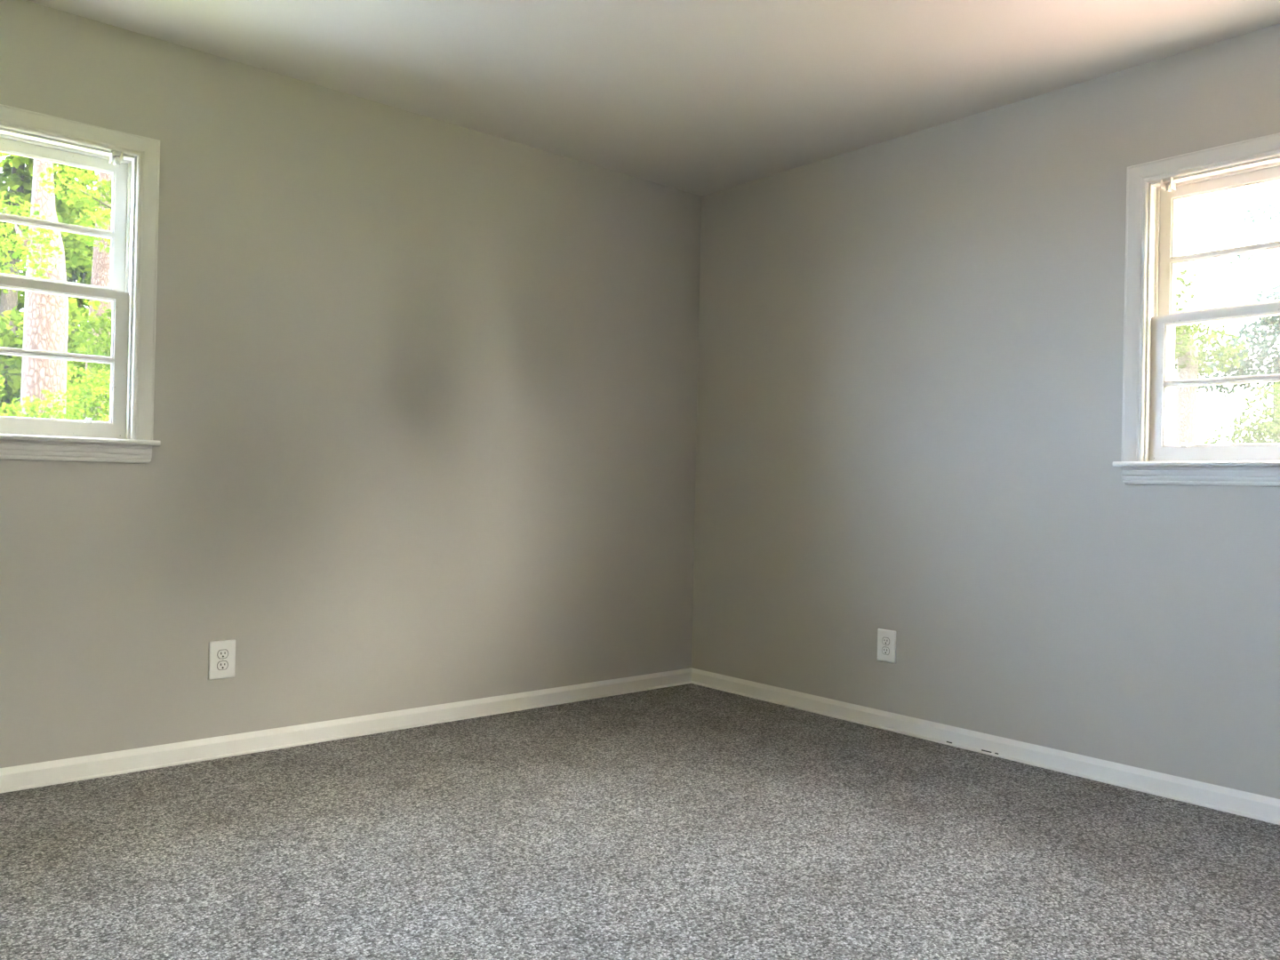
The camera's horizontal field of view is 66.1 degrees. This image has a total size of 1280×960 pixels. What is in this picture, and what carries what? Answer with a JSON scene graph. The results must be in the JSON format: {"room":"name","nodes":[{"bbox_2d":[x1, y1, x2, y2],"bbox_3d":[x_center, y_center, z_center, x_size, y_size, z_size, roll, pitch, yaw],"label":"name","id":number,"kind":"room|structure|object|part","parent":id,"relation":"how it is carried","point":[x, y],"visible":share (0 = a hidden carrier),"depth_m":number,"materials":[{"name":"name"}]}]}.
{"room":"empty bedroom","nodes":[
{"label":"empty bedroom","id":0,"kind":"room"},
{"bbox_2d":[0,0,701,767],"bbox_3d":[-1.456,0.199,3.613,4.850,3.340,0.250,1,0,-41],"label":"wall","id":1,"kind":"structure","parent":0,"point":[426,388],"depth_m":3.74,"materials":[{"name":"beige paint"}]},
{"bbox_2d":[0,104,160,463],"bbox_3d":[-2.138,-0.607,3.015,1.172,1.078,0.352,1,0,-41],"label":"window","id":2,"kind":"structure","parent":1,"relation":"in","point":[132,161],"depth_m":3.23,"materials":[{"name":"white paint"}]},
{"bbox_3d":[-2.102,-0.840,2.981,1.002,0.470,0.030,1,0,-41],"label":"sash","id":3,"kind":"part","parent":2,"relation":"part of","materials":[{"name":"white paint"}]},
{"bbox_3d":[-2.084,-0.387,2.946,1.002,0.486,0.030,1,0,-41],"label":"sash","id":4,"kind":"part","parent":2,"relation":"part of","materials":[{"name":"white paint"}]},
{"bbox_2d":[208,639,235,679],"bbox_3d":[-1.461,0.629,3.443,0.089,0.133,0.009,1,0,-41],"label":"wall outlet","id":5,"kind":"object","parent":1,"relation":"attached to","point":[221,653],"visible":1,"depth_m":3.44,"materials":[{"name":"white plastic"}]},
{"bbox_2d":[216,660,228,670],"bbox_3d":[-1.460,0.648,3.441,0.038,0.031,0.001,1,0,-41],"label":"receptacle","id":6,"kind":"object","parent":5,"relation":"attached to","point":[221,665],"depth_m":3.44,"materials":[{"name":"white plastic"}]},
{"bbox_2d":[216,649,228,658],"bbox_3d":[-1.459,0.609,3.442,0.038,0.031,0.001,1,0,-41],"label":"receptacle","id":7,"kind":"object","parent":5,"relation":"attached to","point":[220,653],"depth_m":3.44,"materials":[{"name":"white plastic"}]},
{"bbox_2d":[0,667,691,793],"bbox_3d":[-1.383,0.935,3.506,4.350,0.071,0.024,1,0,-41],"label":"baseboard","id":8,"kind":"structure","parent":1,"relation":"attached to","point":[104,764],"depth_m":3.63,"materials":[{"name":"white paint"}]},
{"bbox_2d":[0,683,1279,959],"bbox_3d":[0.026,1.052,1.865,4.350,0.120,4.350,1,0,-41],"label":"floor","id":9,"kind":"structure","parent":0,"point":[688,821],"depth_m":2.61,"materials":[{"name":"grey carpet"}]},
{"bbox_2d":[25,0,1279,195],"bbox_3d":[0.080,-1.472,1.878,4.850,0.050,4.850,1,0,-41],"label":"ceiling","id":10,"kind":"structure","parent":0,"point":[697,97],"depth_m":3.34,"materials":[{"name":"paint"}]},
{"bbox_2d":[691,23,1279,799],"bbox_3d":[1.868,0.268,3.275,0.250,3.340,4.600,1,0,-41],"label":"wall","id":11,"kind":"structure","parent":0,"point":[909,397],"depth_m":3.75,"materials":[{"name":"beige paint"}]},
{"bbox_2d":[877,628,895,663],"bbox_3d":[1.015,0.684,4.055,0.009,0.133,0.089,1,0,-41],"label":"wall outlet","id":12,"kind":"object","parent":11,"relation":"attached to","point":[886,639],"visible":1,"depth_m":4.05,"materials":[{"name":"white plastic"}]},
{"bbox_2d":[881,647,889,655],"bbox_3d":[1.012,0.703,4.053,0.001,0.031,0.038,1,0,-41],"label":"receptacle","id":13,"kind":"object","parent":12,"relation":"attached to","point":[885,651],"depth_m":4.05,"materials":[{"name":"white plastic"}]},
{"bbox_2d":[881,637,889,645],"bbox_3d":[1.013,0.664,4.053,0.001,0.031,0.038,1,0,-41],"label":"receptacle","id":14,"kind":"object","parent":12,"relation":"attached to","point":[885,641],"depth_m":4.05,"materials":[{"name":"white plastic"}]},
{"bbox_2d":[691,667,1279,824],"bbox_3d":[1.667,0.998,3.276,0.024,0.071,4.350,1,0,-41],"label":"baseboard","id":15,"kind":"structure","parent":11,"relation":"attached to","point":[1260,807],"depth_m":3.59,"materials":[{"name":"white paint"}]},
{"bbox_2d":[1112,132,1279,486],"bbox_3d":[2.123,-0.517,3.001,0.352,1.078,1.172,1,0,-41],"label":"window","id":16,"kind":"structure","parent":11,"relation":"in","point":[1154,188],"depth_m":3.28,"materials":[{"name":"white paint"}]},
{"bbox_3d":[2.051,-0.300,2.941,0.030,0.486,1.002,1,0,-41],"label":"sash","id":17,"kind":"part","parent":16,"relation":"part of","materials":[{"name":"white paint"}]},
{"bbox_3d":[2.092,-0.751,2.971,0.030,0.470,1.002,1,0,-41],"label":"sash","id":18,"kind":"part","parent":16,"relation":"part of","materials":[{"name":"white paint"}]},
{"label":"outside","id":19,"kind":"structure","parent":0,"visible":0},
{"bbox_3d":[1.296,2.006,19.030,140.000,0.300,140.000,1,0,-41],"label":"lawn","id":20,"kind":"structure","parent":19,"visible":0},
{"bbox_2d":[0,372,5,396],"bbox_3d":[-8.366,0.023,11.685,1.368,3.380,1.354,1,0,-41],"label":"shrub","id":21,"kind":"object","parent":20,"relation":"on","point":[1,376],"visible":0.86,"depth_m":11.82,"materials":[{"name":"green plant"}]},
{"bbox_2d":[0,158,68,419],"bbox_3d":[-6.287,-4.577,10.806,4.637,12.661,4.315,1,0,-41],"label":"pine tree","id":22,"kind":"object","parent":20,"relation":"on","point":[45,325],"visible":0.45,"depth_m":10.75,"materials":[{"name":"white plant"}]},
{"bbox_2d":[0,389,84,420],"bbox_3d":[-5.916,0.428,9.643,0.876,2.654,0.816,1,0,-41],"label":"shrub","id":23,"kind":"object","parent":20,"relation":"on","point":[34,410],"visible":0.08,"depth_m":9.62,"materials":[{"name":"green plant"}]},
{"bbox_2d":[0,152,98,419],"bbox_3d":[-13.484,-4.026,20.702,4.412,11.350,4.369,1,0,-35],"label":"broadleaf tree","id":24,"kind":"object","parent":20,"relation":"on","point":[18,178],"visible":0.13,"depth_m":20.77,"materials":[{"name":"green plant"}]},
{"bbox_2d":[0,166,98,419],"bbox_3d":[-16.244,-3.948,27.671,4.504,11.148,4.493,1,0,-36],"label":"broadleaf tree","id":25,"kind":"object","parent":20,"relation":"on","point":[82,274],"visible":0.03,"depth_m":27.40,"materials":[{"name":"green plant"}]},
{"bbox_2d":[0,152,111,311],"bbox_3d":[-5.136,-0.873,8.937,2.858,5.283,1.275,1,0,-41],"label":"tree","id":26,"kind":"object","parent":20,"relation":"on","point":[76,187],"visible":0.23,"depth_m":8.79,"materials":[{"name":"green plant"}]},
{"bbox_2d":[65,366,111,421],"bbox_3d":[-7.031,0.133,12.837,1.326,3.228,1.424,1,0,-35],"label":"shrub","id":27,"kind":"object","parent":20,"relation":"on","point":[93,394],"visible":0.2,"depth_m":12.53,"materials":[{"name":"green plant"}]},
{"bbox_2d":[72,180,111,400],"bbox_3d":[-7.789,-2.464,16.182,3.585,8.431,3.549,1,0,45],"label":"maple tree","id":28,"kind":"object","parent":20,"relation":"on","point":[104,339],"visible":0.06,"depth_m":15.97,"materials":[{"name":"green plant"}]},
{"bbox_2d":[82,171,111,420],"bbox_3d":[-10.200,-5.342,18.540,2.342,14.102,2.098,1,0,-41],"label":"pine tree","id":29,"kind":"object","parent":20,"relation":"on","point":[100,269],"visible":0.02,"depth_m":18.43,"materials":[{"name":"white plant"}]},
{"bbox_2d":[97,407,110,421],"bbox_3d":[-5.317,0.422,10.287,0.823,2.697,0.789,1,0,-24],"label":"shrub","id":30,"kind":"object","parent":20,"relation":"on","point":[104,419],"visible":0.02,"depth_m":10.12,"materials":[{"name":"green plant"}]},
{"bbox_2d":[1175,262,1221,354],"bbox_3d":[5.562,-0.892,12.023,1.228,5.806,2.652,1,0,-41],"label":"broadleaf tree","id":31,"kind":"object","parent":20,"relation":"on","point":[1185,342],"visible":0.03,"depth_m":11.29,"materials":[{"name":"green plant"}]},
{"bbox_2d":[1173,297,1251,444],"bbox_3d":[8.488,-0.964,16.458,1.641,6.118,2.960,1,0,-41],"label":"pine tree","id":32,"kind":"object","parent":20,"relation":"on","point":[1188,364],"visible":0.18,"depth_m":15.73,"materials":[{"name":"green plant"}]},
{"bbox_2d":[1174,202,1279,442],"bbox_3d":[11.867,-1.415,17.277,2.474,7.171,4.996,1,0,-41],"label":"broadleaf tree","id":33,"kind":"object","parent":20,"relation":"on","point":[1264,347],"visible":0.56,"depth_m":17.70,"materials":[{"name":"green plant"}]},
{"bbox_2d":[1200,381,1279,444],"bbox_3d":[9.224,0.352,13.089,2.260,3.483,3.906,1,0,-41],"label":"shrub","id":34,"kind":"object","parent":20,"relation":"on","point":[1268,429],"visible":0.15,"depth_m":13.36,"materials":[{"name":"green plant"}]}
]}

